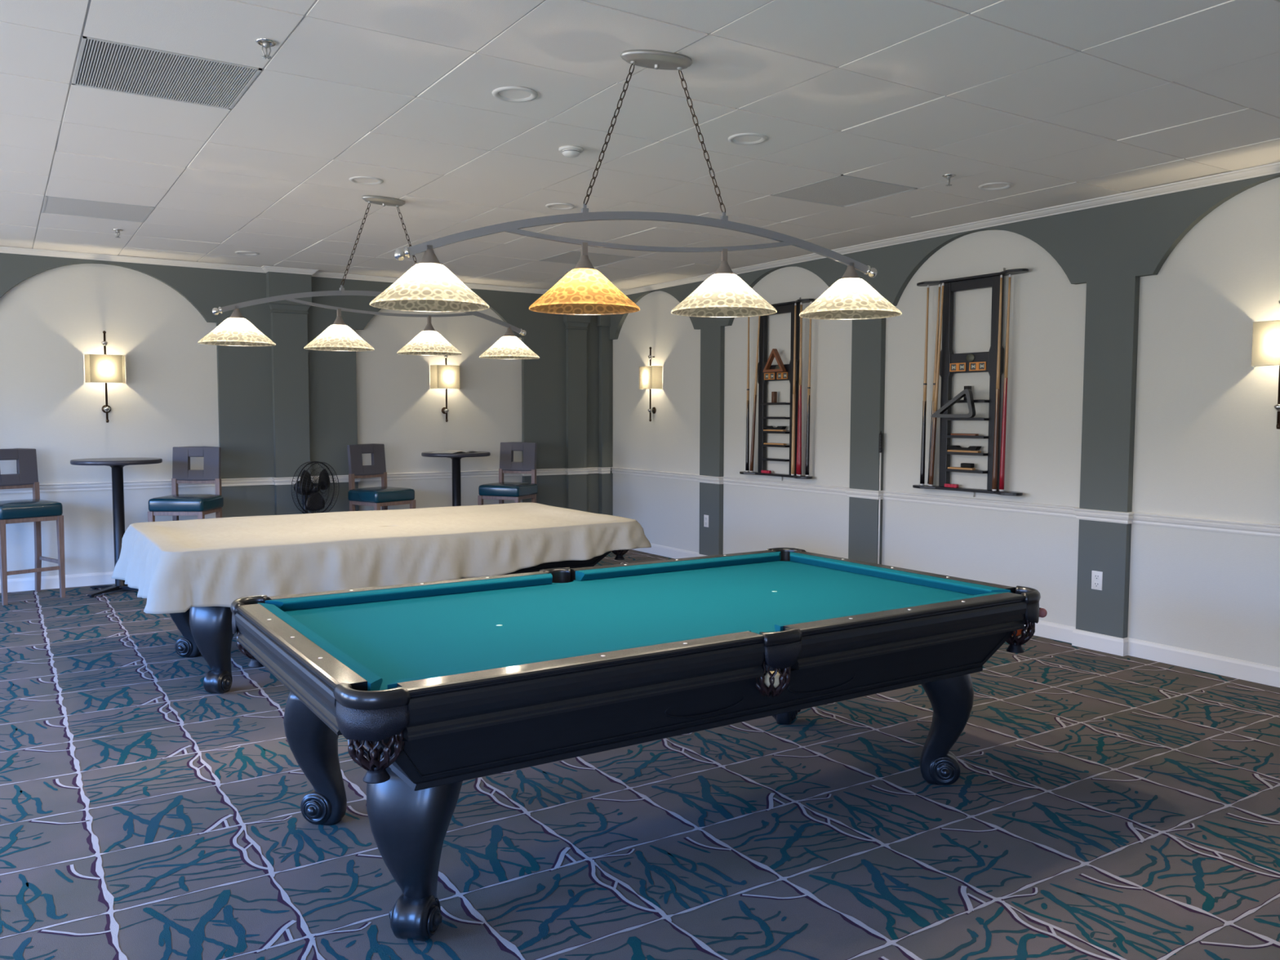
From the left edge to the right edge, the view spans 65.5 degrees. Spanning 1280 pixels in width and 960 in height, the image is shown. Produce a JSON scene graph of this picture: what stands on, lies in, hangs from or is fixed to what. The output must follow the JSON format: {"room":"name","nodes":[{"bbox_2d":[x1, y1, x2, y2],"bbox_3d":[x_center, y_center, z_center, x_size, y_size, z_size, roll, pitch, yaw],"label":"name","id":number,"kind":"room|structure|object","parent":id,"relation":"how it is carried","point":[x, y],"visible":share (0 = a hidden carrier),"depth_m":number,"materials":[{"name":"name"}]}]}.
{"room":"games hall","nodes":[
{"label":"games hall","id":0,"kind":"room"},
{"bbox_2d":[0,263,522,579],"bbox_3d":[-4.280,-0.539,8.638,9.268,2.834,0.120,-2,4,-33],"label":"wall","id":1,"kind":"structure","parent":0,"point":[54,317],"depth_m":8.58,"materials":[{"name":"paint"}]},
{"bbox_2d":[0,571,115,592],"bbox_3d":[-4.184,0.827,8.640,9.098,0.106,0.134,-2,4,-33],"label":"baseboard","id":2,"kind":"structure","parent":1,"relation":"attached to","point":[18,584],"depth_m":8.28,"materials":[{"name":"white wood"}]},
{"bbox_2d":[84,330,125,422],"bbox_3d":[-4.480,-0.865,8.344,0.303,0.769,0.117,-2,4,-33],"label":"wall sconce","id":3,"kind":"object","parent":1,"relation":"attached to","point":[105,368],"visible":1,"depth_m":8.30,"materials":[{"name":"beige glass"}]},
{"bbox_2d":[0,246,548,293],"bbox_3d":[-4.145,-1.859,8.413,9.098,0.044,0.157,-2,4,-33],"label":"trim","id":4,"kind":"structure","parent":1,"relation":"attached to","point":[264,268],"depth_m":8.78,"materials":[{"name":"white"}]},
{"bbox_2d":[266,271,311,515],"bbox_3d":[-3.202,-0.539,9.144,0.377,2.774,0.105,-2,4,-33],"label":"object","id":5,"kind":"structure","parent":1,"relation":"attached to","point":[289,322],"depth_m":9.10,"materials":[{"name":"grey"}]},
{"bbox_2d":[0,253,599,517],"bbox_3d":[-4.204,-0.505,8.588,9.098,2.774,0.050,-2,4,-33],"label":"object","id":6,"kind":"structure","parent":1,"relation":"attached to","point":[244,373],"depth_m":9.33,"materials":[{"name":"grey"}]},
{"bbox_2d":[0,466,610,493],"bbox_3d":[-4.179,0.043,8.583,9.098,0.069,0.148,-2,4,-33],"label":"trim","id":7,"kind":"structure","parent":1,"relation":"attached to","point":[78,486],"depth_m":9.08,"materials":[{"name":"white wood"}]},
{"bbox_2d":[430,355,459,422],"bbox_3d":[-1.942,-0.967,9.986,0.303,0.769,0.117,-2,4,-33],"label":"wall sconce","id":8,"kind":"object","parent":1,"relation":"attached to","point":[446,376],"visible":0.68,"depth_m":9.93,"materials":[{"name":"beige glass"}]},
{"bbox_2d":[563,314,590,511],"bbox_3d":[-0.681,-0.641,10.789,0.290,2.774,0.080,-2,4,-33],"label":"trim","id":9,"kind":"structure","parent":1,"relation":"attached to","point":[576,326],"depth_m":10.77,"materials":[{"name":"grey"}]},
{"bbox_2d":[596,314,610,515],"bbox_3d":[-0.402,-0.652,10.963,0.128,2.774,0.090,-2,4,-33],"label":"trim","id":10,"kind":"structure","parent":1,"relation":"attached to","point":[603,322],"depth_m":10.94,"materials":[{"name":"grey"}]},
{"bbox_2d":[0,549,1279,959],"bbox_3d":[-0.996,1.224,3.872,9.248,0.052,11.831,-2,4,-33],"label":"floor","id":11,"kind":"structure","parent":0,"point":[1100,806],"depth_m":3.53,"materials":[{"name":"grey carpet"}]},
{"bbox_2d":[0,448,65,605],"bbox_3d":[-4.865,0.345,7.811,0.471,1.176,0.456,3,5,38],"label":"bar stool","id":12,"kind":"object","parent":11,"relation":"on","point":[36,510],"visible":1,"depth_m":7.84,"materials":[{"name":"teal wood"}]},
{"bbox_2d":[70,457,162,597],"bbox_3d":[-4.252,0.371,8.119,0.664,1.083,0.664,-2,4,-26],"label":"bar table","id":13,"kind":"object","parent":11,"relation":"on","point":[117,464],"visible":0.75,"depth_m":8.07,"materials":[{"name":"black metal"}]},
{"bbox_2d":[147,446,223,521],"bbox_3d":[-3.816,0.309,8.398,0.456,1.176,0.471,0,4,0],"label":"bar stool","id":14,"kind":"object","parent":11,"relation":"on","point":[175,504],"visible":0.73,"depth_m":8.54,"materials":[{"name":"grey wood"}]},
{"bbox_2d":[291,461,339,513],"bbox_3d":[-2.940,0.345,8.960,0.405,1.032,0.486,2,4,25],"label":"pedestal fan","id":15,"kind":"object","parent":11,"relation":"on","point":[312,500],"visible":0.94,"depth_m":8.91,"materials":[{"name":"black plastic"}]},
{"bbox_2d":[346,443,415,511],"bbox_3d":[-2.426,0.253,9.304,0.471,1.176,0.456,3,5,37],"label":"bar stool","id":16,"kind":"object","parent":11,"relation":"on","point":[384,495],"visible":0.73,"depth_m":9.24,"materials":[{"name":"grey wood"}]},
{"bbox_2d":[168,549,628,693],"bbox_3d":[-1.545,0.655,6.152,2.686,0.787,1.524,-2,4,-33],"label":"pool table","id":17,"kind":"object","parent":11,"relation":"on","point":[206,631],"visible":0.17,"depth_m":5.14,"materials":[{"name":"black wood"}]},
{"bbox_2d":[111,502,651,613],"bbox_3d":[-1.551,0.416,6.135,2.932,0.325,1.758,-2,4,-33],"label":"tablecloth","id":18,"kind":"object","parent":17,"relation":"on","point":[178,566],"visible":0.98,"depth_m":5.49,"materials":[{"name":"fabric"}]},
{"bbox_2d":[421,451,490,506],"bbox_3d":[-1.798,0.270,9.753,0.664,1.083,0.664,-3,5,-39],"label":"bar table","id":19,"kind":"object","parent":11,"relation":"on","point":[455,457],"visible":0.37,"depth_m":9.69,"materials":[{"name":"black metal"}]},
{"bbox_2d":[431,450,479,453],"bbox_3d":[-1.790,-0.276,9.662,0.260,0.014,0.404,2,4,28],"label":"open booklet","id":20,"kind":"object","parent":19,"relation":"on","point":[438,451],"visible":1,"depth_m":9.57,"materials":[{"name":"paper"}]},
{"bbox_2d":[477,442,537,505],"bbox_3d":[-1.313,0.210,9.993,0.456,1.176,0.471,2,4,21],"label":"bar stool","id":21,"kind":"object","parent":11,"relation":"on","point":[500,491],"visible":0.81,"depth_m":10.06,"materials":[{"name":"grey wood"}]},
{"bbox_2d":[230,547,1040,941],"bbox_3d":[0.033,0.817,3.730,2.686,0.787,1.524,-2,4,-33],"label":"pool table","id":22,"kind":"object","parent":11,"relation":"on","point":[448,683],"visible":1,"depth_m":3.18,"materials":[{"name":"black wood"}]},
{"bbox_2d":[257,602,382,690],"bbox_3d":[-1.000,0.494,3.038,0.048,0.040,1.274,-2,4,-33],"label":"cushion","id":23,"kind":"object","parent":22,"relation":"on","point":[369,680],"depth_m":2.86,"materials":[{"name":"teal fabric"}]},
{"bbox_2d":[265,573,552,611],"bbox_3d":[-0.856,0.438,3.898,1.165,0.040,0.048,-2,4,-33],"label":"cushion","id":24,"kind":"object","parent":22,"relation":"on","point":[401,593],"depth_m":3.86,"materials":[{"name":"teal fabric"}]},
{"bbox_2d":[386,630,751,688],"bbox_3d":[-0.154,0.510,2.818,1.165,0.040,0.048,-2,4,-33],"label":"cushion","id":25,"kind":"object","parent":22,"relation":"on","point":[395,684],"depth_m":2.75,"materials":[{"name":"teal fabric"}]},
{"bbox_2d":[575,551,781,581],"bbox_3d":[0.223,0.395,4.595,1.165,0.040,0.048,-2,4,-33],"label":"cushion","id":26,"kind":"object","parent":22,"relation":"on","point":[607,573],"depth_m":4.54,"materials":[{"name":"teal fabric"}]},
{"bbox_2d":[764,671,780,688],"bbox_3d":[0.418,0.628,3.131,0.057,0.057,0.057,-2,4,-33],"label":"ball","id":27,"kind":"object","parent":22,"relation":"in","point":[777,675],"visible":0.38,"depth_m":3.11,"materials":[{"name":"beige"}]},
{"bbox_2d":[774,591,1012,631],"bbox_3d":[0.924,0.467,3.515,1.165,0.040,0.048,-2,4,-33],"label":"cushion","id":28,"kind":"object","parent":22,"relation":"on","point":[779,627],"depth_m":3.44,"materials":[{"name":"teal fabric"}]},
{"bbox_2d":[790,551,1010,595],"bbox_3d":[1.069,0.411,4.376,0.048,0.040,1.274,-2,4,-33],"label":"cushion","id":29,"kind":"object","parent":22,"relation":"on","point":[959,587],"depth_m":4.30,"materials":[{"name":"teal fabric"}]},
{"bbox_2d":[1011,629,1022,636],"bbox_3d":[1.438,0.572,3.818,0.057,0.057,0.057,-2,4,-33],"label":"ball","id":30,"kind":"object","parent":22,"relation":"in","point":[1019,631],"visible":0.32,"depth_m":3.79,"materials":[{"name":"orange"}]},
{"bbox_2d":[1039,607,1047,617],"bbox_3d":[1.233,0.475,4.381,0.037,0.037,1.260,-2,5,-33],"label":"stick","id":31,"kind":"object","parent":22,"relation":"on","point":[1042,612],"visible":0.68,"depth_m":3.85,"materials":[{"name":"brown wood"}]},
{"bbox_2d":[877,431,882,564],"bbox_3d":[1.847,0.289,7.673,0.029,1.335,0.028,-2,4,-33],"label":"pole","id":32,"kind":"object","parent":11,"relation":"on","point":[880,447],"visible":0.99,"depth_m":7.65,"materials":[{"name":"white plastic"}]},
{"bbox_2d":[0,0,1279,290],"bbox_3d":[-1.005,-1.592,3.619,9.148,0.062,11.731,-2,4,-33],"label":"ceiling","id":33,"kind":"structure","parent":0,"point":[1061,102],"depth_m":4.44,"materials":[{"name":"white tile"}]},
{"bbox_2d":[41,195,154,222],"bbox_3d":[-3.527,-1.764,6.464,0.602,0.019,0.602,-2,4,-33],"label":"ceiling vent","id":34,"kind":"object","parent":33,"relation":"in","point":[51,205],"visible":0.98,"depth_m":6.45,"materials":[{"name":"white"}]},
{"bbox_2d":[111,228,123,237],"bbox_3d":[-3.760,-1.773,7.159,0.072,0.057,0.072,3,5,34],"label":"sprinkler","id":35,"kind":"object","parent":33,"relation":"attached to","point":[117,230],"visible":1,"depth_m":7.15,"materials":[{"name":"silver metal"}]},
{"bbox_2d":[71,35,262,109],"bbox_3d":[-1.868,-1.593,3.910,0.602,0.019,0.602,-2,4,-33],"label":"ceiling vent","id":36,"kind":"object","parent":33,"relation":"in","point":[104,64],"visible":1,"depth_m":3.89,"materials":[{"name":"grey metal"}]},
{"bbox_2d":[235,251,259,255],"bbox_3d":[-3.227,-1.870,8.170,0.188,0.025,0.188,-2,4,-33],"label":"recessed light","id":37,"kind":"object","parent":33,"relation":"in","point":[236,252],"visible":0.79,"depth_m":8.17,"materials":[{"name":"white plastic"}]},
{"bbox_2d":[255,38,276,59],"bbox_3d":[-1.329,-1.532,3.539,0.072,0.057,0.072,-2,4,-33],"label":"sprinkler","id":38,"kind":"object","parent":33,"relation":"attached to","point":[265,43],"visible":1,"depth_m":3.53,"materials":[{"name":"silver metal"}]},
{"bbox_2d":[349,176,383,184],"bbox_3d":[-1.546,-1.700,5.620,0.188,0.025,0.188,-2,4,-33],"label":"recessed light","id":39,"kind":"object","parent":33,"relation":"in","point":[352,179],"visible":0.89,"depth_m":5.60,"materials":[{"name":"white plastic"}]},
{"bbox_2d":[197,195,539,359],"bbox_3d":[-1.576,-1.260,6.144,2.200,0.936,0.406,-3,5,-39],"label":"pendant light","id":40,"kind":"object","parent":33,"relation":"hanging from","point":[236,330],"visible":0.91,"depth_m":6.01,"materials":[{"name":"white glass"}]},
{"bbox_2d":[492,86,537,102],"bbox_3d":[-0.516,-1.598,4.104,0.188,0.025,0.188,-2,4,-33],"label":"recessed light","id":41,"kind":"object","parent":33,"relation":"in","point":[534,95],"visible":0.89,"depth_m":4.10,"materials":[{"name":"white plastic"}]},
{"bbox_2d":[545,203,574,209],"bbox_3d":[-0.506,-1.742,6.308,0.188,0.025,0.188,-2,4,-33],"label":"recessed light","id":42,"kind":"object","parent":33,"relation":"in","point":[548,206],"visible":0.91,"depth_m":6.30,"materials":[{"name":"white plastic"}]},
{"bbox_2d":[558,145,583,157],"bbox_3d":[-0.343,-1.628,4.952,0.124,0.041,0.123,-2,4,-33],"label":"smoke detector","id":43,"kind":"object","parent":33,"relation":"attached to","point":[569,151],"visible":1,"depth_m":4.92,"materials":[{"name":"white plastic"}]},
{"bbox_2d":[538,250,635,266],"bbox_3d":[-0.455,-1.886,8.450,0.602,0.019,0.602,-2,4,-33],"label":"ceiling vent","id":44,"kind":"object","parent":33,"relation":"in","point":[569,257],"visible":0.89,"depth_m":8.42,"materials":[{"name":"white metal"}]},
{"bbox_2d":[369,49,902,319],"bbox_3d":[0.061,-1.092,3.708,2.083,0.947,0.406,-1,4,-20],"label":"pendant light","id":45,"kind":"object","parent":33,"relation":"hanging from","point":[428,286],"visible":1,"depth_m":3.66,"materials":[{"name":"white glass"}]},
{"bbox_2d":[728,133,767,144],"bbox_3d":[0.515,-1.639,4.756,0.188,0.025,0.188,-2,4,-33],"label":"recessed light","id":46,"kind":"object","parent":33,"relation":"in","point":[731,139],"visible":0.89,"depth_m":4.75,"materials":[{"name":"white plastic"}]},
{"bbox_2d":[770,174,917,206],"bbox_3d":[1.203,-1.716,5.896,0.602,0.019,0.602,-2,4,-33],"label":"ceiling vent","id":47,"kind":"object","parent":33,"relation":"in","point":[842,190],"visible":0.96,"depth_m":5.88,"materials":[{"name":"white"}]},
{"bbox_2d":[942,173,955,186],"bbox_3d":[1.703,-1.651,5.482,0.072,0.057,0.072,3,5,34],"label":"sprinkler","id":48,"kind":"object","parent":33,"relation":"attached to","point":[948,176],"visible":1,"depth_m":5.47,"materials":[{"name":"silver metal"}]},
{"bbox_2d":[977,182,1013,190],"bbox_3d":[2.046,-1.698,5.725,0.188,0.025,0.188,-2,4,-33],"label":"recessed light","id":49,"kind":"object","parent":33,"relation":"in","point":[1009,184],"visible":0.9,"depth_m":5.71,"materials":[{"name":"white plastic"}]},
{"bbox_2d":[613,177,1279,666],"bbox_3d":[2.849,-0.368,6.274,0.120,2.834,11.851,-2,4,-33],"label":"wall","id":50,"kind":"structure","parent":0,"point":[1206,443],"depth_m":6.60,"materials":[{"name":"paint"}]},
{"bbox_2d":[639,346,662,421],"bbox_3d":[0.099,-0.988,10.268,0.117,0.769,0.303,-2,4,-33],"label":"wall sconce","id":51,"kind":"object","parent":50,"relation":"attached to","point":[650,376],"visible":1,"depth_m":10.19,"materials":[{"name":"beige glass"}]},
{"bbox_2d":[703,515,708,527],"bbox_3d":[0.635,0.393,9.535,0.008,0.116,0.072,-2,4,-33],"label":"power outlet","id":52,"kind":"object","parent":50,"relation":"attached to","point":[705,517],"visible":1,"depth_m":9.53,"materials":[{"name":"white plastic"}]},
{"bbox_2d":[739,297,814,480],"bbox_3d":[1.172,-0.773,8.600,0.133,1.562,0.914,-2,4,-33],"label":"cue rack","id":53,"kind":"object","parent":50,"relation":"attached to","point":[786,307],"visible":0.84,"depth_m":8.58,"materials":[{"name":"black wood"}]},
{"bbox_2d":[745,316,749,471],"bbox_3d":[0.965,-0.793,8.876,0.033,1.442,0.032,-2,4,-33],"label":"cue","id":54,"kind":"object","parent":53,"relation":"on","point":[747,460],"visible":0.91,"depth_m":8.88,"materials":[{"name":"black wood"}]},
{"bbox_2d":[749,315,759,471],"bbox_3d":[1.021,-0.788,8.808,0.033,1.443,0.117,-2,4,-33],"label":"cue","id":55,"kind":"object","parent":53,"relation":"on","point":[752,455],"visible":0.88,"depth_m":8.81,"materials":[{"name":"brown wood"}]},
{"bbox_2d":[760,470,771,473],"bbox_3d":[1.110,-0.073,8.756,0.026,0.024,0.108,-2,4,-33],"label":"box","id":56,"kind":"object","parent":53,"relation":"on","point":[762,471],"visible":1,"depth_m":8.74,"materials":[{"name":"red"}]},
{"bbox_2d":[764,373,774,379],"bbox_3d":[1.130,-0.905,8.676,0.006,0.058,0.136,-2,4,-33],"label":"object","id":57,"kind":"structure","parent":53,"relation":"on","point":[766,375],"depth_m":8.67,"materials":[{"name":"orange wood"}]},
{"bbox_2d":[758,457,789,461],"bbox_3d":[1.182,-0.177,8.646,0.100,0.019,0.348,-2,4,-33],"label":"shelf","id":58,"kind":"object","parent":53,"relation":"attached to","point":[759,459],"depth_m":8.61,"materials":[{"name":"black wood"}]},
{"bbox_2d":[758,444,789,447],"bbox_3d":[1.182,-0.298,8.639,0.100,0.019,0.348,-2,4,-33],"label":"shelf","id":59,"kind":"object","parent":53,"relation":"attached to","point":[759,445],"depth_m":8.59,"materials":[{"name":"black wood"}]},
{"bbox_2d":[771,391,777,402],"bbox_3d":[1.167,-0.719,8.642,0.036,0.098,0.034,-2,4,-33],"label":"holder","id":60,"kind":"object","parent":53,"relation":"on","point":[774,394],"visible":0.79,"depth_m":8.63,"materials":[{"name":"brown wood"}]},
{"bbox_2d":[759,431,789,433],"bbox_3d":[1.182,-0.415,8.631,0.100,0.019,0.348,-2,4,-33],"label":"shelf","id":61,"kind":"object","parent":53,"relation":"attached to","point":[761,432],"depth_m":8.59,"materials":[{"name":"black wood"}]},
{"bbox_2d":[759,417,789,418],"bbox_3d":[1.183,-0.538,8.623,0.100,0.019,0.348,-2,4,-33],"label":"shelf","id":62,"kind":"object","parent":53,"relation":"attached to","point":[759,417],"depth_m":8.57,"materials":[{"name":"black wood"}]},
{"bbox_2d":[763,348,786,372],"bbox_3d":[1.160,-1.032,8.575,0.040,0.199,0.260,-2,4,-33],"label":"triangle","id":63,"kind":"object","parent":53,"relation":"attached to","point":[774,353],"visible":1,"depth_m":8.56,"materials":[{"name":"brown wood"}]},
{"bbox_2d":[759,402,790,404],"bbox_3d":[1.183,-0.660,8.615,0.100,0.019,0.348,-2,4,-33],"label":"shelf","id":64,"kind":"object","parent":53,"relation":"attached to","point":[760,403],"depth_m":8.56,"materials":[{"name":"black wood"}]},
{"bbox_2d":[763,426,786,431],"bbox_3d":[1.171,-0.446,8.645,0.050,0.046,0.260,-2,4,-33],"label":"brush","id":65,"kind":"object","parent":53,"relation":"on","point":[766,428],"visible":0.91,"depth_m":8.62,"materials":[{"name":"brown wood"}]},
{"bbox_2d":[764,442,786,444],"bbox_3d":[1.175,-0.313,8.647,0.050,0.014,0.260,-2,4,-33],"label":"brush","id":66,"kind":"object","parent":53,"relation":"on","point":[768,443],"visible":0.94,"depth_m":8.61,"materials":[{"name":"brown wood"}]},
{"bbox_2d":[777,372,787,379],"bbox_3d":[1.221,-0.895,8.536,0.006,0.058,0.136,-2,4,-33],"label":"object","id":67,"kind":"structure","parent":53,"relation":"on","point":[780,375],"depth_m":8.53,"materials":[{"name":"orange wood"}]},
{"bbox_2d":[791,302,796,475],"bbox_3d":[1.294,-0.758,8.360,0.033,1.442,0.032,-2,4,-33],"label":"cue","id":68,"kind":"object","parent":53,"relation":"on","point":[793,452],"visible":1,"depth_m":8.36,"materials":[{"name":"brown wood"}]},
{"bbox_2d":[795,302,802,475],"bbox_3d":[1.338,-0.757,8.338,0.033,1.442,0.043,-2,4,-33],"label":"cue","id":69,"kind":"object","parent":53,"relation":"on","point":[802,303],"visible":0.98,"depth_m":8.35,"materials":[{"name":"red wood"}]},
{"bbox_2d":[797,302,802,475],"bbox_3d":[1.339,-0.754,8.290,0.033,1.442,0.032,-2,4,-33],"label":"cue","id":70,"kind":"object","parent":53,"relation":"on","point":[799,455],"visible":0.99,"depth_m":8.29,"materials":[{"name":"red wood"}]},
{"bbox_2d":[804,301,811,475],"bbox_3d":[1.399,-0.751,8.252,0.033,1.442,0.041,-2,4,-33],"label":"cue","id":71,"kind":"object","parent":53,"relation":"on","point":[807,444],"visible":0.94,"depth_m":8.25,"materials":[{"name":"black wood"}]},
{"bbox_2d":[609,173,1279,638],"bbox_3d":[2.810,-0.332,6.179,0.050,2.774,11.731,-2,4,-33],"label":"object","id":72,"kind":"structure","parent":50,"relation":"attached to","point":[1108,248],"depth_m":6.18,"materials":[{"name":"grey paint"}]},
{"bbox_2d":[610,466,1279,537],"bbox_3d":[2.838,0.218,6.145,0.078,0.069,11.777,-2,4,-33],"label":"trim","id":73,"kind":"structure","parent":50,"relation":"attached to","point":[1152,519],"depth_m":6.76,"materials":[{"name":"white wood"}]},
{"bbox_2d":[620,161,1279,295],"bbox_3d":[2.784,-1.688,6.042,0.052,0.044,11.681,-2,4,-33],"label":"trim","id":74,"kind":"structure","parent":50,"relation":"attached to","point":[1273,168],"depth_m":6.50,"materials":[{"name":"white"}]},
{"bbox_2d":[632,542,1279,687],"bbox_3d":[2.842,1.002,6.200,0.064,0.106,11.777,-2,4,-33],"label":"baseboard","id":75,"kind":"structure","parent":50,"relation":"attached to","point":[1265,674],"depth_m":5.93,"materials":[{"name":"white wood"}]},
{"bbox_2d":[912,267,1028,497],"bbox_3d":[2.273,-0.660,6.904,0.133,1.562,0.914,-2,4,-33],"label":"cue rack","id":76,"kind":"object","parent":50,"relation":"attached to","point":[950,362],"visible":0.99,"depth_m":6.88,"materials":[{"name":"black wood"}]},
{"bbox_2d":[920,284,928,485],"bbox_3d":[2.058,-0.680,7.191,0.033,1.442,0.040,-2,4,-33],"label":"cue","id":77,"kind":"object","parent":76,"relation":"on","point":[924,402],"visible":1,"depth_m":7.19,"materials":[{"name":"black wood"}]},
{"bbox_2d":[927,284,940,485],"bbox_3d":[2.119,-0.678,7.162,0.033,1.442,0.074,-2,4,-33],"label":"cue","id":78,"kind":"object","parent":76,"relation":"on","point":[939,293],"visible":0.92,"depth_m":7.14,"materials":[{"name":"black wood"}]},
{"bbox_2d":[928,282,944,486],"bbox_3d":[2.117,-0.674,7.101,0.033,1.443,0.094,-2,4,-33],"label":"cue","id":79,"kind":"object","parent":76,"relation":"on","point":[935,402],"visible":0.96,"depth_m":7.10,"materials":[{"name":"brown wood"}]},
{"bbox_2d":[944,483,958,488],"bbox_3d":[2.211,0.040,7.061,0.026,0.024,0.108,-2,4,-33],"label":"box","id":80,"kind":"object","parent":76,"relation":"on","point":[946,485],"visible":1,"depth_m":7.04,"materials":[{"name":"red"}]},
{"bbox_2d":[931,389,975,417],"bbox_3d":[2.171,-0.530,6.891,0.307,0.195,0.048,4,5,44],"label":"triangle","id":81,"kind":"object","parent":76,"relation":"attached to","point":[968,393],"visible":1,"depth_m":6.84,"materials":[{"name":"black plastic"}]},
{"bbox_2d":[949,362,966,371],"bbox_3d":[2.231,-0.791,6.981,0.006,0.058,0.136,-2,4,-33],"label":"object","id":82,"kind":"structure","parent":76,"relation":"on","point":[953,366],"depth_m":6.98,"materials":[{"name":"orange wood"}]},
{"bbox_2d":[947,462,975,470],"bbox_3d":[2.257,-0.097,6.986,0.050,0.046,0.210,-2,4,-33],"label":"brush","id":83,"kind":"object","parent":76,"relation":"on","point":[966,466],"visible":1,"depth_m":6.93,"materials":[{"name":"brown wood"}]},
{"bbox_2d":[946,445,981,453],"bbox_3d":[2.268,-0.217,6.962,0.050,0.046,0.260,-2,4,-33],"label":"brush","id":84,"kind":"object","parent":76,"relation":"on","point":[975,449],"visible":0.97,"depth_m":6.94,"materials":[{"name":"brown wood"}]},
{"bbox_2d":[950,433,978,435],"bbox_3d":[2.269,-0.317,6.955,0.050,0.014,0.210,-2,4,-33],"label":"brush","id":85,"kind":"object","parent":76,"relation":"on","point":[967,434],"visible":0.92,"depth_m":6.91,"materials":[{"name":"brown wood"}]},
{"bbox_2d":[942,468,987,473],"bbox_3d":[2.283,-0.064,6.951,0.100,0.019,0.348,-2,4,-33],"label":"shelf","id":86,"kind":"object","parent":76,"relation":"attached to","point":[944,470],"depth_m":6.91,"materials":[{"name":"black wood"}]},
{"bbox_2d":[942,451,987,455],"bbox_3d":[2.283,-0.185,6.943,0.100,0.019,0.348,-2,4,-33],"label":"shelf","id":87,"kind":"object","parent":76,"relation":"attached to","point":[945,453],"depth_m":6.91,"materials":[{"name":"black wood"}]},
{"bbox_2d":[942,435,988,438],"bbox_3d":[2.283,-0.302,6.935,0.100,0.019,0.348,-2,4,-33],"label":"shelf","id":88,"kind":"object","parent":76,"relation":"attached to","point":[944,436],"depth_m":6.90,"materials":[{"name":"black wood"}]},
{"bbox_2d":[942,417,988,420],"bbox_3d":[2.284,-0.424,6.927,0.100,0.019,0.348,-2,4,-33],"label":"shelf","id":89,"kind":"object","parent":76,"relation":"attached to","point":[944,419],"depth_m":6.88,"materials":[{"name":"black wood"}]},
{"bbox_2d":[943,400,989,403],"bbox_3d":[2.284,-0.547,6.919,0.100,0.019,0.348,-2,4,-33],"label":"shelf","id":90,"kind":"object","parent":76,"relation":"attached to","point":[944,401],"depth_m":6.88,"materials":[{"name":"black wood"}]},
{"bbox_2d":[963,386,971,399],"bbox_3d":[2.285,-0.606,6.938,0.036,0.100,0.040,-2,4,-33],"label":"holder","id":91,"kind":"object","parent":76,"relation":"on","point":[965,387],"visible":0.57,"depth_m":6.93,"materials":[{"name":"black plastic"}]},
{"bbox_2d":[968,361,986,370],"bbox_3d":[2.322,-0.782,6.840,0.006,0.058,0.136,-2,4,-33],"label":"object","id":92,"kind":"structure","parent":76,"relation":"on","point":[979,366],"depth_m":6.84,"materials":[{"name":"orange wood"}]},
{"bbox_2d":[991,275,1002,491],"bbox_3d":[2.397,-0.645,6.671,0.033,1.442,0.036,-2,4,-33],"label":"cue","id":93,"kind":"object","parent":76,"relation":"on","point":[994,481],"visible":1,"depth_m":6.67,"materials":[{"name":"brown wood"}]},
{"bbox_2d":[999,274,1011,491],"bbox_3d":[2.441,-0.644,6.649,0.033,1.442,0.045,-2,4,-33],"label":"cue","id":94,"kind":"object","parent":76,"relation":"on","point":[1002,477],"visible":1,"depth_m":6.65,"materials":[{"name":"red wood"}]},
{"bbox_2d":[1091,570,1102,590],"bbox_3d":[2.829,0.622,6.157,0.008,0.116,0.072,-2,4,-33],"label":"power outlet","id":95,"kind":"object","parent":50,"relation":"attached to","point":[1096,576],"visible":1,"depth_m":6.15,"materials":[{"name":"white plastic"}]},
{"bbox_2d":[1093,582,1098,586],"bbox_3d":[2.827,0.647,6.157,0.004,0.030,0.032,-2,4,-33],"label":"socket","id":96,"kind":"object","parent":95,"relation":"attached to","point":[1095,584],"depth_m":6.16,"materials":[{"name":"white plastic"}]},
{"bbox_2d":[1094,573,1099,579],"bbox_3d":[2.827,0.599,6.154,0.004,0.030,0.032,-2,4,-33],"label":"socket","id":97,"kind":"object","parent":95,"relation":"attached to","point":[1096,575],"depth_m":6.15,"materials":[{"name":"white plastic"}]},
{"bbox_2d":[1251,300,1279,429],"bbox_3d":[3.370,-0.652,5.231,0.117,0.769,0.303,-2,4,-33],"label":"wall sconce","id":98,"kind":"object","parent":50,"relation":"attached to","point":[1266,334],"visible":1,"depth_m":5.24,"materials":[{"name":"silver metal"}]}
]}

